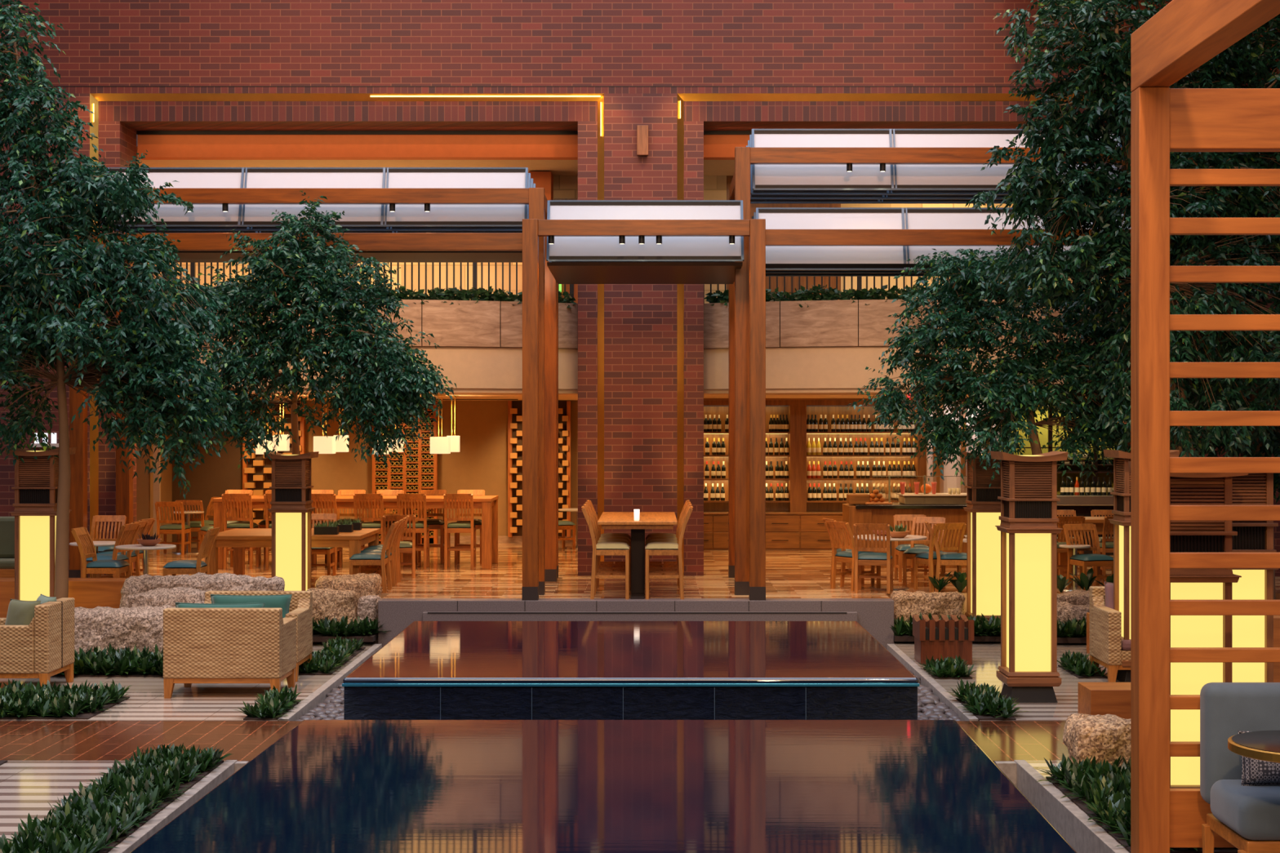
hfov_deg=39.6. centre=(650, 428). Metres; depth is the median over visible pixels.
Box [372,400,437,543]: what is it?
wine rack
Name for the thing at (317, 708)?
pebble
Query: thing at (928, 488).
pumpkin
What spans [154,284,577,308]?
plants
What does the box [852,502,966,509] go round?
countertop
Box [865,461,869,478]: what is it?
wine bottle
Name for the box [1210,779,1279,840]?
seat cushion
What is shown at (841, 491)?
wine bottle
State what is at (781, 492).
wine bottle
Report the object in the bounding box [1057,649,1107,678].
planting bed
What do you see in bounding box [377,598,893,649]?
stone ledge
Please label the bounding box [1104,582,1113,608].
throw cushion
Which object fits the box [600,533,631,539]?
seat cushion
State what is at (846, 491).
wine bottle
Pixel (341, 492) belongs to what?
bar chair
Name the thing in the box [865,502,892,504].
tray
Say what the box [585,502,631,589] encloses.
bar chair
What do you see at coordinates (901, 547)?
seat cushion
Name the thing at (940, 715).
pebble
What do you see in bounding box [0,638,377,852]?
floor
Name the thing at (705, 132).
trim
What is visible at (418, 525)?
seat cushion
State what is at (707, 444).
wine bottle
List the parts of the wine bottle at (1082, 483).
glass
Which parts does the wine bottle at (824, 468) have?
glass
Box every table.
[69,541,115,553]
[115,543,176,574]
[172,511,204,554]
[204,528,380,575]
[213,495,498,568]
[558,508,577,548]
[597,511,677,599]
[853,534,927,590]
[1057,516,1113,579]
[1057,544,1090,591]
[1227,730,1279,763]
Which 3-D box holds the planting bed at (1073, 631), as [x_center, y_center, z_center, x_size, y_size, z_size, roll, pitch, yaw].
[5.150,2.436,21.597,1.161,0.298,0.851,0,0,0]
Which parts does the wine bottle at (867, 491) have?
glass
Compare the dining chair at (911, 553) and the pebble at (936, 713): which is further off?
the dining chair at (911, 553)
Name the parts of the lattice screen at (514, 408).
frame, panel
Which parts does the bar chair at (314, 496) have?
leg, backrest, leg, leg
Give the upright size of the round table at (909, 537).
0.680 m
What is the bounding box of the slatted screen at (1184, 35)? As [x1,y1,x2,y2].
[1130,0,1279,852]
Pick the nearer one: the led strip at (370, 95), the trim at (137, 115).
the led strip at (370, 95)
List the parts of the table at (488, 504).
leg, leg, leg, leg, leg, leg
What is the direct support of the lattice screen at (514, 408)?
attached to the wall at (481, 463)
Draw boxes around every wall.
[0,0,1279,576]
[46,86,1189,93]
[98,120,136,574]
[136,421,172,542]
[137,134,577,159]
[141,175,1116,303]
[172,404,242,543]
[305,400,577,536]
[528,171,553,199]
[577,120,597,575]
[683,120,703,575]
[926,410,933,493]
[933,398,943,493]
[943,400,983,493]
[960,401,965,493]
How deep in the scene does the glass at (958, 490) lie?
26.88 m
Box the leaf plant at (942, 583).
[928,571,955,592]
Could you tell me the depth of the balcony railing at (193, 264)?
25.71 m
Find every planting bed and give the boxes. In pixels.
[0,679,134,719]
[0,742,232,852]
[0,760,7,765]
[50,643,163,677]
[233,684,308,719]
[298,634,366,675]
[312,615,386,642]
[889,612,1000,641]
[917,653,976,679]
[945,678,1030,719]
[1035,753,1238,852]
[1057,616,1086,643]
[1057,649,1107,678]
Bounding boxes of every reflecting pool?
[129,720,1076,852]
[342,621,919,719]
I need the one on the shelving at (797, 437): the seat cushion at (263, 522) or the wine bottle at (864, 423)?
the wine bottle at (864, 423)
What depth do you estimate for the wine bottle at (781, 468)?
31.13 m
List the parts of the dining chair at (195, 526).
leg, backrest, seat frame, leg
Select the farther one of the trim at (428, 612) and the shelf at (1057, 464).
the shelf at (1057, 464)
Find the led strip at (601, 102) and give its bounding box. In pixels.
[600,102,601,136]
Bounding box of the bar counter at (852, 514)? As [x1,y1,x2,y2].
[842,475,966,568]
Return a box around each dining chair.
[71,527,130,577]
[80,515,126,577]
[86,522,140,577]
[91,520,148,577]
[101,518,155,576]
[154,502,191,555]
[162,527,220,576]
[174,500,209,551]
[190,497,220,550]
[199,508,231,555]
[311,513,337,576]
[349,521,399,592]
[360,519,403,586]
[362,517,406,585]
[366,515,409,582]
[382,515,415,577]
[558,520,575,550]
[822,518,875,586]
[824,520,880,591]
[853,523,893,594]
[893,515,928,582]
[902,516,946,585]
[913,522,966,592]
[924,521,966,591]
[1062,524,1113,591]
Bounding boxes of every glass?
[899,482,905,493]
[914,482,919,493]
[931,482,937,493]
[956,488,960,493]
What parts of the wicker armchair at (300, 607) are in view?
arm, backrest, leg, arm, rail, leg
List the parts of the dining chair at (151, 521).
leg, seat frame, backrest, leg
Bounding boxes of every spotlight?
[222,203,228,212]
[389,203,395,212]
[424,203,430,212]
[548,235,554,244]
[618,235,625,244]
[638,235,644,244]
[656,235,662,244]
[728,235,734,244]
[846,163,852,171]
[880,163,885,171]
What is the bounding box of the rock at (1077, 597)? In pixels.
[1057,590,1088,605]
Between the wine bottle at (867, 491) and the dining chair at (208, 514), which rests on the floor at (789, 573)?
the dining chair at (208, 514)
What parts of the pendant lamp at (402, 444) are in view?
lamp shade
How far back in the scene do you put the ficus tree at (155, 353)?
19.88 m
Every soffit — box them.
[106,250,522,262]
[765,263,1036,271]
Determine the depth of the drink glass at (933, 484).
26.88 m
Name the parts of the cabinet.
drawer, drawer, drawer, drawer, drawer, drawer, drawer, drawer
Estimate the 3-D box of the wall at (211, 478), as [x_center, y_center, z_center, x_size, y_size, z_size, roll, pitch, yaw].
[-8.182,0.797,32.440,1.468,2.605,0.120,0,0,0]
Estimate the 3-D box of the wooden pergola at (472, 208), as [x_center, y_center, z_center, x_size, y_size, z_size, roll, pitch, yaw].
[-4.611,-0.623,23.725,6.616,5.446,2.750,0,0,0]
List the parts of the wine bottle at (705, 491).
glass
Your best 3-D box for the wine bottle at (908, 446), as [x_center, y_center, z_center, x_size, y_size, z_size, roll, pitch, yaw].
[4.526,0.323,31.160,0.078,0.300,0.080,0,0,-19]
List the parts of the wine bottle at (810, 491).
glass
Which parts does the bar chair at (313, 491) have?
backrest, leg, leg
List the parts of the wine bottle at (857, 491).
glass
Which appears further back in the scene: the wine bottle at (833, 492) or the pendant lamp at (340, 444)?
the wine bottle at (833, 492)
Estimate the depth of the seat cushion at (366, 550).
23.29 m
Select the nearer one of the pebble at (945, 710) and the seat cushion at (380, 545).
the pebble at (945, 710)
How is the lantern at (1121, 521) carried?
on the floor at (1001, 740)
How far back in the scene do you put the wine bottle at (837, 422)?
31.13 m
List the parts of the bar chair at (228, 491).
backrest, leg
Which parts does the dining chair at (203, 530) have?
leg, seat frame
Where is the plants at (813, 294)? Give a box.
[703,284,1115,307]
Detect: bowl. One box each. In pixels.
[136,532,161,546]
[872,523,890,536]
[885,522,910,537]
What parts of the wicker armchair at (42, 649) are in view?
arm, arm, rail, leg, backrest, leg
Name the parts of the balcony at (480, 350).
stone panel, stone panel, stone panel, stone panel, stone panel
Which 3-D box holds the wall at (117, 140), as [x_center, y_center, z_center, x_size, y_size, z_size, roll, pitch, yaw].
[-7.702,-1.032,25.691,0.305,6.665,0.819,0,0,0]
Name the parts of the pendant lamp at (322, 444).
suspension rod, lamp shade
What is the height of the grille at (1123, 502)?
0.165 m
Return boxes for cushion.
[0,516,14,558]
[0,558,14,568]
[4,598,40,625]
[36,594,56,603]
[86,553,128,560]
[86,560,129,567]
[96,551,136,556]
[97,545,114,551]
[102,548,143,553]
[160,524,190,529]
[163,560,206,568]
[175,602,265,608]
[184,522,209,527]
[190,520,213,524]
[199,525,213,531]
[210,594,292,618]
[226,520,249,524]
[226,522,258,528]
[258,520,271,524]
[311,547,332,549]
[337,519,363,522]
[349,551,387,559]
[360,549,391,555]
[361,522,386,528]
[363,546,382,550]
[367,544,382,547]
[373,520,397,524]
[399,541,412,547]
[404,522,428,528]
[417,519,444,524]
[447,522,475,528]
[456,519,481,524]
[558,520,575,525]
[595,542,629,549]
[597,538,630,546]
[599,535,631,542]
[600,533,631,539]
[644,533,675,539]
[644,538,677,546]
[644,542,678,549]
[645,535,676,542]
[835,550,875,557]
[836,548,851,552]
[857,552,892,559]
[895,544,928,551]
[903,546,942,553]
[915,551,946,559]
[940,552,966,559]
[1057,542,1077,547]
[1070,553,1113,560]
[1093,537,1113,542]
[1099,542,1113,547]
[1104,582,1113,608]
[1121,636,1130,650]
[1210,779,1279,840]
[1237,730,1279,786]
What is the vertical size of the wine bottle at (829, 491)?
0.300 m
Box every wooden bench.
[0,577,127,617]
[1078,682,1130,719]
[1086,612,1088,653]
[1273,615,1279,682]
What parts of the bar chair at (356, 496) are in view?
leg, backrest, leg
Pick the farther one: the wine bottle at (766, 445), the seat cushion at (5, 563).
the wine bottle at (766, 445)
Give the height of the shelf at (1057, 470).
0.032 m
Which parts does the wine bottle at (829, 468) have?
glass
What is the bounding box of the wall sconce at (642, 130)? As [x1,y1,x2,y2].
[636,124,648,155]
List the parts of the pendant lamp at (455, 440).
lamp shade, suspension rod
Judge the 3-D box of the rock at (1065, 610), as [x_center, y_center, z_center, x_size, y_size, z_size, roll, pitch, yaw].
[5.280,2.384,22.006,0.894,0.463,0.381,0,0,0]
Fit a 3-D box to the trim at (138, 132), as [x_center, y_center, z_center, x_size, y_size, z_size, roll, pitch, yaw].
[-4.295,-4.350,26.125,6.510,0.070,0.050,0,0,0]
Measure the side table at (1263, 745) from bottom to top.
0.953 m
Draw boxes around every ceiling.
[143,393,577,400]
[703,160,734,175]
[703,393,1100,399]
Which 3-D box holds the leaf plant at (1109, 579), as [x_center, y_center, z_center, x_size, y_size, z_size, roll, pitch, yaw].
[5.805,1.968,22.670,0.302,0.263,0.219,0,0,0]
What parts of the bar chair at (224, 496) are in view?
leg, leg, backrest, leg, leg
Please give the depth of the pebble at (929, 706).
16.90 m
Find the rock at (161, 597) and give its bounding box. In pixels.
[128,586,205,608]
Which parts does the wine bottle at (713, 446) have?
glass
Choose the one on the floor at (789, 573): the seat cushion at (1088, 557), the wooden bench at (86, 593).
the wooden bench at (86, 593)
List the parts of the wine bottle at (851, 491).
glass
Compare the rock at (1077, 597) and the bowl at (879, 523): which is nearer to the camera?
the rock at (1077, 597)
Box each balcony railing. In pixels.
[157,262,573,302]
[703,276,949,303]
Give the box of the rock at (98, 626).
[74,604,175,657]
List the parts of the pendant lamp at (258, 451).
lamp shade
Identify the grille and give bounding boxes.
[19,488,57,503]
[275,488,309,501]
[968,488,999,501]
[1004,500,1050,518]
[1116,495,1130,511]
[1170,535,1222,552]
[1231,526,1264,549]
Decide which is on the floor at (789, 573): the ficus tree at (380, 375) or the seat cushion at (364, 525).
the ficus tree at (380, 375)
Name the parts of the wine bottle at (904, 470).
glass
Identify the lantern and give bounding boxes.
[4,447,76,600]
[263,451,319,591]
[960,451,1013,622]
[990,451,1067,702]
[1103,449,1179,682]
[1128,461,1248,788]
[1231,473,1279,682]
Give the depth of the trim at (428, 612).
21.50 m
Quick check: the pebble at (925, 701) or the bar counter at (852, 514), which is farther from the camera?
the bar counter at (852, 514)
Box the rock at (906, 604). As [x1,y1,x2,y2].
[890,590,965,622]
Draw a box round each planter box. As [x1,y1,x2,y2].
[314,520,338,534]
[328,519,353,532]
[339,517,361,530]
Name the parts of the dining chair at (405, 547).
leg, backrest, seat frame, leg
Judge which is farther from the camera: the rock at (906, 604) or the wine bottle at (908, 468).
the wine bottle at (908, 468)
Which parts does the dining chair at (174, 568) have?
leg, seat frame, leg, backrest, leg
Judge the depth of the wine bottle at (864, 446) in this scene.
31.13 m
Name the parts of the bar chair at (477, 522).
leg, leg, backrest, seat frame, leg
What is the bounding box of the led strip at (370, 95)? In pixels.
[369,95,600,97]
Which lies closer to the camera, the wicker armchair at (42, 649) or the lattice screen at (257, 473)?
the wicker armchair at (42, 649)
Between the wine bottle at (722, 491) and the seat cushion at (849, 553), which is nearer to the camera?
the seat cushion at (849, 553)
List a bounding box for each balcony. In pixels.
[135,299,577,394]
[703,299,1116,394]
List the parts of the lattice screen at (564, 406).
panel, frame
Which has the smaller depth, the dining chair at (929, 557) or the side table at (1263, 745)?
the side table at (1263, 745)
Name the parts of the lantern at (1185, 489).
lamp shade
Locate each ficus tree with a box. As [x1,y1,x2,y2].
[0,0,242,599]
[195,190,457,468]
[847,241,1193,487]
[964,0,1279,457]
[1111,9,1279,599]
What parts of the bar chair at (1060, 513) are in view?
leg, backrest, leg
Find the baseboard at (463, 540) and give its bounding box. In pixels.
[367,536,576,543]
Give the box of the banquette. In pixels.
[0,516,14,577]
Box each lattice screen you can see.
[242,400,305,524]
[507,400,522,537]
[558,400,570,537]
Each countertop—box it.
[703,511,842,515]
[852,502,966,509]
[896,493,966,504]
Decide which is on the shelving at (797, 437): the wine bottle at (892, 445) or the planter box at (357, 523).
the wine bottle at (892, 445)
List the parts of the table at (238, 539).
leg, leg, leg, leg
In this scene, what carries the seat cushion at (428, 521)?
on the bar chair at (433, 523)
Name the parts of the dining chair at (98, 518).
leg, leg, backrest, leg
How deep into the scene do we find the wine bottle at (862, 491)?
31.14 m
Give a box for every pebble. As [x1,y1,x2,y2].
[301,716,311,719]
[302,712,315,715]
[308,709,317,713]
[313,706,324,711]
[314,710,326,717]
[316,703,325,708]
[316,714,327,719]
[322,698,332,703]
[322,717,333,719]
[324,696,334,699]
[324,702,335,709]
[324,709,332,715]
[326,693,337,697]
[327,713,337,719]
[329,697,342,704]
[329,709,341,714]
[330,688,342,694]
[333,694,343,698]
[333,706,343,712]
[333,715,343,719]
[917,685,927,689]
[917,692,926,697]
[917,701,922,706]
[918,706,928,713]
[918,715,928,719]
[919,697,934,705]
[920,688,931,693]
[923,704,936,709]
[923,709,934,715]
[924,694,939,701]
[927,714,940,719]
[931,707,945,713]
[932,698,940,705]
[933,711,943,715]
[935,704,948,710]
[938,714,948,718]
[943,708,953,714]
[944,711,958,717]
[949,715,959,719]
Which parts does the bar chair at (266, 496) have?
backrest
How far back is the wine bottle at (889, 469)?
31.14 m
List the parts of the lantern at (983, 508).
lamp shade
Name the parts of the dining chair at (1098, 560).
leg, backrest, leg, seat frame, leg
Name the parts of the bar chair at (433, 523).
leg, leg, backrest, seat frame, leg, leg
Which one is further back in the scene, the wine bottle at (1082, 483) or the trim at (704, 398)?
the trim at (704, 398)
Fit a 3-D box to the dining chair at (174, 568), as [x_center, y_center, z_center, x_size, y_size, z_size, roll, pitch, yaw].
[-5.551,1.658,21.500,0.589,0.895,0.452,0,0,0]
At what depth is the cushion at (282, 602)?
18.73 m
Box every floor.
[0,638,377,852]
[68,543,1279,614]
[893,641,1129,852]
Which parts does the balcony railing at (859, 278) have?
post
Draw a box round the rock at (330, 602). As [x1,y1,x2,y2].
[306,587,358,624]
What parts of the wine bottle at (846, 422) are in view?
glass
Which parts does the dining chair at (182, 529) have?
leg, leg, backrest, seat frame, leg, leg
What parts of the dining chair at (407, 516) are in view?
leg, leg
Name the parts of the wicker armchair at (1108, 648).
leg, backrest, arm, rail, leg, seat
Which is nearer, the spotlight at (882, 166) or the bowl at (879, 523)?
the spotlight at (882, 166)
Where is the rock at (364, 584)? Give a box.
[315,573,382,600]
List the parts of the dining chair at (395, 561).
leg, leg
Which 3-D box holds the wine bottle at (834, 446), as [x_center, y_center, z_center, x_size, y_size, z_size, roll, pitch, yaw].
[3.226,0.323,31.160,0.078,0.300,0.080,0,0,-5]
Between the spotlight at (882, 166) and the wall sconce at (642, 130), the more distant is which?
the wall sconce at (642, 130)
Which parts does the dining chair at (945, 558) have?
leg, leg, seat frame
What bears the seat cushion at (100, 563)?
on the dining chair at (82, 538)
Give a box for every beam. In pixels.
[136,146,577,175]
[703,134,749,159]
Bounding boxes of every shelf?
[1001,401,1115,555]
[1057,464,1113,465]
[1057,470,1113,471]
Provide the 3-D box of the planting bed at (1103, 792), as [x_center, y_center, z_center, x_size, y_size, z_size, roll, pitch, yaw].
[3.471,2.533,12.136,1.342,0.263,2.640,0,0,0]
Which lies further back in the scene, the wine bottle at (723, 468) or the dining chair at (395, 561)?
the wine bottle at (723, 468)
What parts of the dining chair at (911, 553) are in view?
leg, seat frame, leg, backrest, leg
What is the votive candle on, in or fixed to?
on the bar table at (608, 520)
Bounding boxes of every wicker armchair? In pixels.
[0,597,74,687]
[163,608,296,698]
[204,591,312,681]
[1088,586,1130,682]
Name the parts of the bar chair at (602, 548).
leg, leg, seat frame, leg, leg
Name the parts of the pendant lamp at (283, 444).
suspension rod, lamp shade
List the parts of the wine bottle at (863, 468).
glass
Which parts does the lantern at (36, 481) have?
lamp shade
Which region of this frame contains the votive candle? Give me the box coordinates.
[633,509,639,520]
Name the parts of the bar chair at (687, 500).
leg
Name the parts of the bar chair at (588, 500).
leg, leg, leg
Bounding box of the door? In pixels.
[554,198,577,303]
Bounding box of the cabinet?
[703,511,842,549]
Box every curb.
[108,760,237,852]
[279,644,382,720]
[887,644,978,720]
[1013,760,1128,852]
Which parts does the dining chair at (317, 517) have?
seat frame, backrest, leg, leg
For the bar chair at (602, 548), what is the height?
1.135 m
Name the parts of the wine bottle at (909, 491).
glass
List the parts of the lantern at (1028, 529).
lamp shade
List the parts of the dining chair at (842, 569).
leg, backrest, leg, leg, leg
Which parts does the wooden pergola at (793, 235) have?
glass pane, glass pane, louvre frame, louvre frame, louvre frame, glass pane, glass pane, post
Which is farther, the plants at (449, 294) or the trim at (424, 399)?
the trim at (424, 399)
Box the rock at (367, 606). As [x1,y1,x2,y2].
[356,595,381,622]
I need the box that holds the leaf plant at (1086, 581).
[1069,568,1096,591]
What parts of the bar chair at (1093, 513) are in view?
leg, backrest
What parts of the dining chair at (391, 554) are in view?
leg, leg, backrest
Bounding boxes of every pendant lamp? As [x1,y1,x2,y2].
[255,395,277,454]
[274,395,289,451]
[313,398,335,453]
[333,408,348,452]
[373,433,391,454]
[391,425,404,452]
[430,395,450,453]
[446,395,459,452]
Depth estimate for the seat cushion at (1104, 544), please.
23.59 m
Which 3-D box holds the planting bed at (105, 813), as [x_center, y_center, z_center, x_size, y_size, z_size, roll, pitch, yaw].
[-3.660,2.547,11.262,0.905,0.236,5.587,0,0,0]
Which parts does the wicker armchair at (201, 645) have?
leg, leg, backrest, rail, leg, arm, leg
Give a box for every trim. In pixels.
[0,85,1044,86]
[89,93,604,576]
[98,101,1106,130]
[136,130,577,134]
[153,427,159,537]
[234,761,248,773]
[424,399,518,399]
[427,612,846,613]
[677,93,1183,575]
[703,130,751,134]
[703,398,924,399]
[994,761,1016,786]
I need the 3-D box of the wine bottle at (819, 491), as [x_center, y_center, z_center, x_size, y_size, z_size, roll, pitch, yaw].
[2.945,1.121,31.160,0.074,0.300,0.076,0,0,2]
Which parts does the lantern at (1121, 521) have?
lamp shade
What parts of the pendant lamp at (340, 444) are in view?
lamp shade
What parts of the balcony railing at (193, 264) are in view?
post, post, post, post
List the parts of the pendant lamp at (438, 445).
suspension rod, lamp shade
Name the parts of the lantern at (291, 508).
lamp shade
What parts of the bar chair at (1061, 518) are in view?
seat frame, backrest, leg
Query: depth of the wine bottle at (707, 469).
31.13 m
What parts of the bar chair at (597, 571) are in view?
leg, leg, leg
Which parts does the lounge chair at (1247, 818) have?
leg, leg, seat frame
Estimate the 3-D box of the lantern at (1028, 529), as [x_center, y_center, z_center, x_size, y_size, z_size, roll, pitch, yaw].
[3.642,1.420,17.150,0.620,2.390,0.620,0,0,0]
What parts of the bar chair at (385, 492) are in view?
leg, backrest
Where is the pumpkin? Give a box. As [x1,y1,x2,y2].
[920,484,931,493]
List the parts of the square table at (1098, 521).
leg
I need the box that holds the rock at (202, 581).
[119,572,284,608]
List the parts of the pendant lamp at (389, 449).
lamp shade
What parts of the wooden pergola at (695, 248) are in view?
post, post, louvre frame, glass pane, post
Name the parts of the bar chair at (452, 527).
leg, leg, backrest, seat frame, leg, leg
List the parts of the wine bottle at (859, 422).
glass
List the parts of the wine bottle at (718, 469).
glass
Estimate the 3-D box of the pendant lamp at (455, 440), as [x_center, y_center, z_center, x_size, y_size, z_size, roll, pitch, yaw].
[-3.067,-0.067,27.600,0.186,0.877,0.186,0,0,0]
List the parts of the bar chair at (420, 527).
leg, leg, backrest, seat frame, leg, leg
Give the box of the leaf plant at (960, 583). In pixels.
[945,571,967,592]
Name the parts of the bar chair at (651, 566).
leg, leg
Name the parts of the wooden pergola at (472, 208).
post, post, glass pane, glass pane, louvre frame, louvre frame, louvre frame, glass pane, post, post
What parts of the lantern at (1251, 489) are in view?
lamp shade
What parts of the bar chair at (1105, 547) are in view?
leg, seat frame, backrest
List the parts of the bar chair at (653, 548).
leg, seat frame, leg, leg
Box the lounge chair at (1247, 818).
[1200,682,1279,852]
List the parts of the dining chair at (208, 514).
leg, leg, backrest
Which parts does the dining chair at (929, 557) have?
leg, seat frame, leg, leg, backrest, leg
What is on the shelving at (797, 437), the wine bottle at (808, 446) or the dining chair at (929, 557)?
the wine bottle at (808, 446)
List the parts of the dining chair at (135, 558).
leg, seat frame, backrest, leg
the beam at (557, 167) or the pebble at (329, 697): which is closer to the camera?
the pebble at (329, 697)
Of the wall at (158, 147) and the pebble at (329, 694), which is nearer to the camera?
the pebble at (329, 694)
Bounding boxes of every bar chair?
[221,493,259,569]
[225,489,253,562]
[257,489,271,564]
[263,493,271,569]
[311,489,333,564]
[311,493,342,569]
[331,489,365,563]
[353,493,386,551]
[373,489,404,527]
[396,493,429,569]
[415,489,446,564]
[443,493,475,569]
[454,489,484,564]
[581,506,629,599]
[583,503,630,595]
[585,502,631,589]
[586,499,631,586]
[644,499,689,586]
[644,503,691,595]
[644,506,693,599]
[645,502,690,589]
[1057,510,1084,575]
[1057,515,1085,584]
[1090,510,1113,578]
[1095,515,1113,585]
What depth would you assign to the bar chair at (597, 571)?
22.44 m
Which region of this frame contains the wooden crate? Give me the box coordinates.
[846,493,870,504]
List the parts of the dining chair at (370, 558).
leg, seat frame, leg, leg, backrest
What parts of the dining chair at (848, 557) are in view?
leg, backrest, seat frame, leg, leg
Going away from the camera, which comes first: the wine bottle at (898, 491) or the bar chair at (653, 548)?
the bar chair at (653, 548)
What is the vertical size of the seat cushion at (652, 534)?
0.073 m
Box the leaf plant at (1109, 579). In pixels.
[1095,573,1113,586]
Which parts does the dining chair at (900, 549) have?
leg, seat frame, leg, backrest, leg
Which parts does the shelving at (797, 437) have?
shelf, shelf, shelf, shelf, shelf, shelf, shelf, shelf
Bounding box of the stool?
[912,614,973,665]
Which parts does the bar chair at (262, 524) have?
leg, seat frame, leg, backrest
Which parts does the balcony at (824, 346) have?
stone panel, stone panel, stone panel, stone panel, stone panel, stone panel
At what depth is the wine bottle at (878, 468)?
31.13 m
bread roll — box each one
[870,493,875,497]
[872,489,879,493]
[872,497,879,502]
[875,493,882,497]
[879,497,884,502]
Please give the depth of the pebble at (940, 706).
16.88 m
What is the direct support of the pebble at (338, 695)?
on the gravel bed
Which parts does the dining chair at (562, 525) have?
leg, seat frame, leg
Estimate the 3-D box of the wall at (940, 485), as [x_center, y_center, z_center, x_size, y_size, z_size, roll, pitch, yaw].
[4.941,0.797,30.650,0.178,2.605,0.200,0,0,0]
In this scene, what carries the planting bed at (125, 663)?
on the floor at (20, 740)
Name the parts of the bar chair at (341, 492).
leg, backrest, leg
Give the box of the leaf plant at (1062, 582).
[1057,574,1071,592]
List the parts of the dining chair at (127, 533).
seat frame, leg, backrest, leg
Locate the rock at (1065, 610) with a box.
[1057,601,1088,624]
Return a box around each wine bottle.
[703,414,707,431]
[703,483,708,500]
[704,461,709,478]
[705,438,709,455]
[707,414,711,431]
[710,483,715,500]
[711,438,716,455]
[711,461,715,478]
[712,414,716,431]
[715,461,720,478]
[715,483,719,500]
[716,414,720,431]
[716,438,720,455]
[720,438,725,455]
[720,483,724,500]
[721,461,725,478]
[724,414,728,431]
[765,438,768,455]
[765,461,768,478]
[765,483,768,500]
[768,414,773,431]
[768,438,773,455]
[768,461,773,478]
[768,483,773,500]
[772,414,775,431]
[774,438,778,455]
[775,414,778,431]
[775,461,779,478]
[775,483,779,500]
[778,414,782,431]
[779,438,783,455]
[779,461,783,478]
[779,483,784,500]
[782,414,785,431]
[784,438,789,455]
[784,461,788,478]
[784,483,788,500]
[785,414,789,431]
[806,414,810,431]
[806,438,811,455]
[807,461,811,478]
[807,483,812,500]
[810,414,813,431]
[811,438,816,455]
[811,461,816,478]
[812,483,816,500]
[813,414,817,431]
[816,438,821,455]
[816,461,820,478]
[817,483,821,500]
[818,414,822,431]
[822,438,827,455]
[822,461,827,478]
[822,483,827,500]
[823,414,827,431]
[827,438,832,455]
[827,461,832,478]
[827,483,831,500]
[831,414,835,431]
[831,483,836,500]
[832,438,837,455]
[832,461,836,478]
[835,414,839,431]
[838,438,843,455]
[839,461,844,478]
[839,483,843,500]
[840,414,844,431]
[843,438,848,455]
[844,414,849,431]
[844,461,848,478]
[844,483,848,500]
[848,438,853,455]
[848,461,853,478]
[848,483,853,493]
[849,414,853,431]
[853,414,857,431]
[853,438,858,455]
[855,483,859,493]
[856,461,860,478]
[857,414,862,431]
[858,438,862,455]
[859,483,864,493]
[860,461,865,478]
[862,414,866,431]
[862,438,867,455]
[864,483,869,494]
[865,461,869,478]
[866,414,871,431]
[869,438,874,455]
[871,461,876,478]
[873,414,878,431]
[874,438,879,455]
[876,461,880,478]
[878,414,881,431]
[879,438,884,455]
[880,483,884,497]
[881,461,885,478]
[884,417,888,431]
[885,438,889,455]
[887,461,892,478]
[888,414,893,431]
[890,438,894,455]
[891,483,896,500]
[892,461,896,478]
[895,438,899,455]
[896,461,901,478]
[896,483,900,500]
[897,420,902,431]
[902,420,906,431]
[902,438,906,455]
[902,461,906,478]
[906,417,911,431]
[906,438,911,455]
[906,461,911,478]
[907,483,911,493]
[911,421,915,431]
[911,438,915,455]
[911,461,915,478]
[1060,459,1075,464]
[1060,476,1065,495]
[1064,476,1069,495]
[1069,476,1073,495]
[1074,476,1079,495]
[1075,459,1088,464]
[1079,453,1090,457]
[1079,476,1084,495]
[1084,476,1089,495]
[1088,459,1103,464]
[1090,476,1095,495]
[1096,476,1101,495]
[1101,476,1106,495]
[1103,459,1113,464]
[1107,476,1112,495]
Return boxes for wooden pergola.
[58,167,558,595]
[521,200,765,600]
[728,128,1128,595]
[751,207,1130,453]
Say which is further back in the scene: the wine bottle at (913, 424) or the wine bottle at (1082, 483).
the wine bottle at (913, 424)
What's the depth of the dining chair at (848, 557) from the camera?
23.15 m
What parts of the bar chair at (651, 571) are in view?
leg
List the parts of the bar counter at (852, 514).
panel, guard post, guard post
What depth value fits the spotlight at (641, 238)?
21.70 m
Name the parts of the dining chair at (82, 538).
leg, backrest, leg, seat frame, leg, leg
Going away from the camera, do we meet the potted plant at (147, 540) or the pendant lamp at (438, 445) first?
the potted plant at (147, 540)
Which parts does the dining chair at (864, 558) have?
leg, leg, backrest, seat frame, leg, leg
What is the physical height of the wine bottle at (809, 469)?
0.300 m
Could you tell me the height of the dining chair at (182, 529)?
0.895 m
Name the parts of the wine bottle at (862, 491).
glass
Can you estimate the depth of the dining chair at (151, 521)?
23.83 m
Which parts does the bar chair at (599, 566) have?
leg, leg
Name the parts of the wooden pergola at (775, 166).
post, post, glass pane, louvre frame, louvre frame, louvre frame, louvre frame, glass pane, glass pane, post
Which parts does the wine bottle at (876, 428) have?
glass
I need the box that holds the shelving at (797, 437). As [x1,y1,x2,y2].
[703,400,926,512]

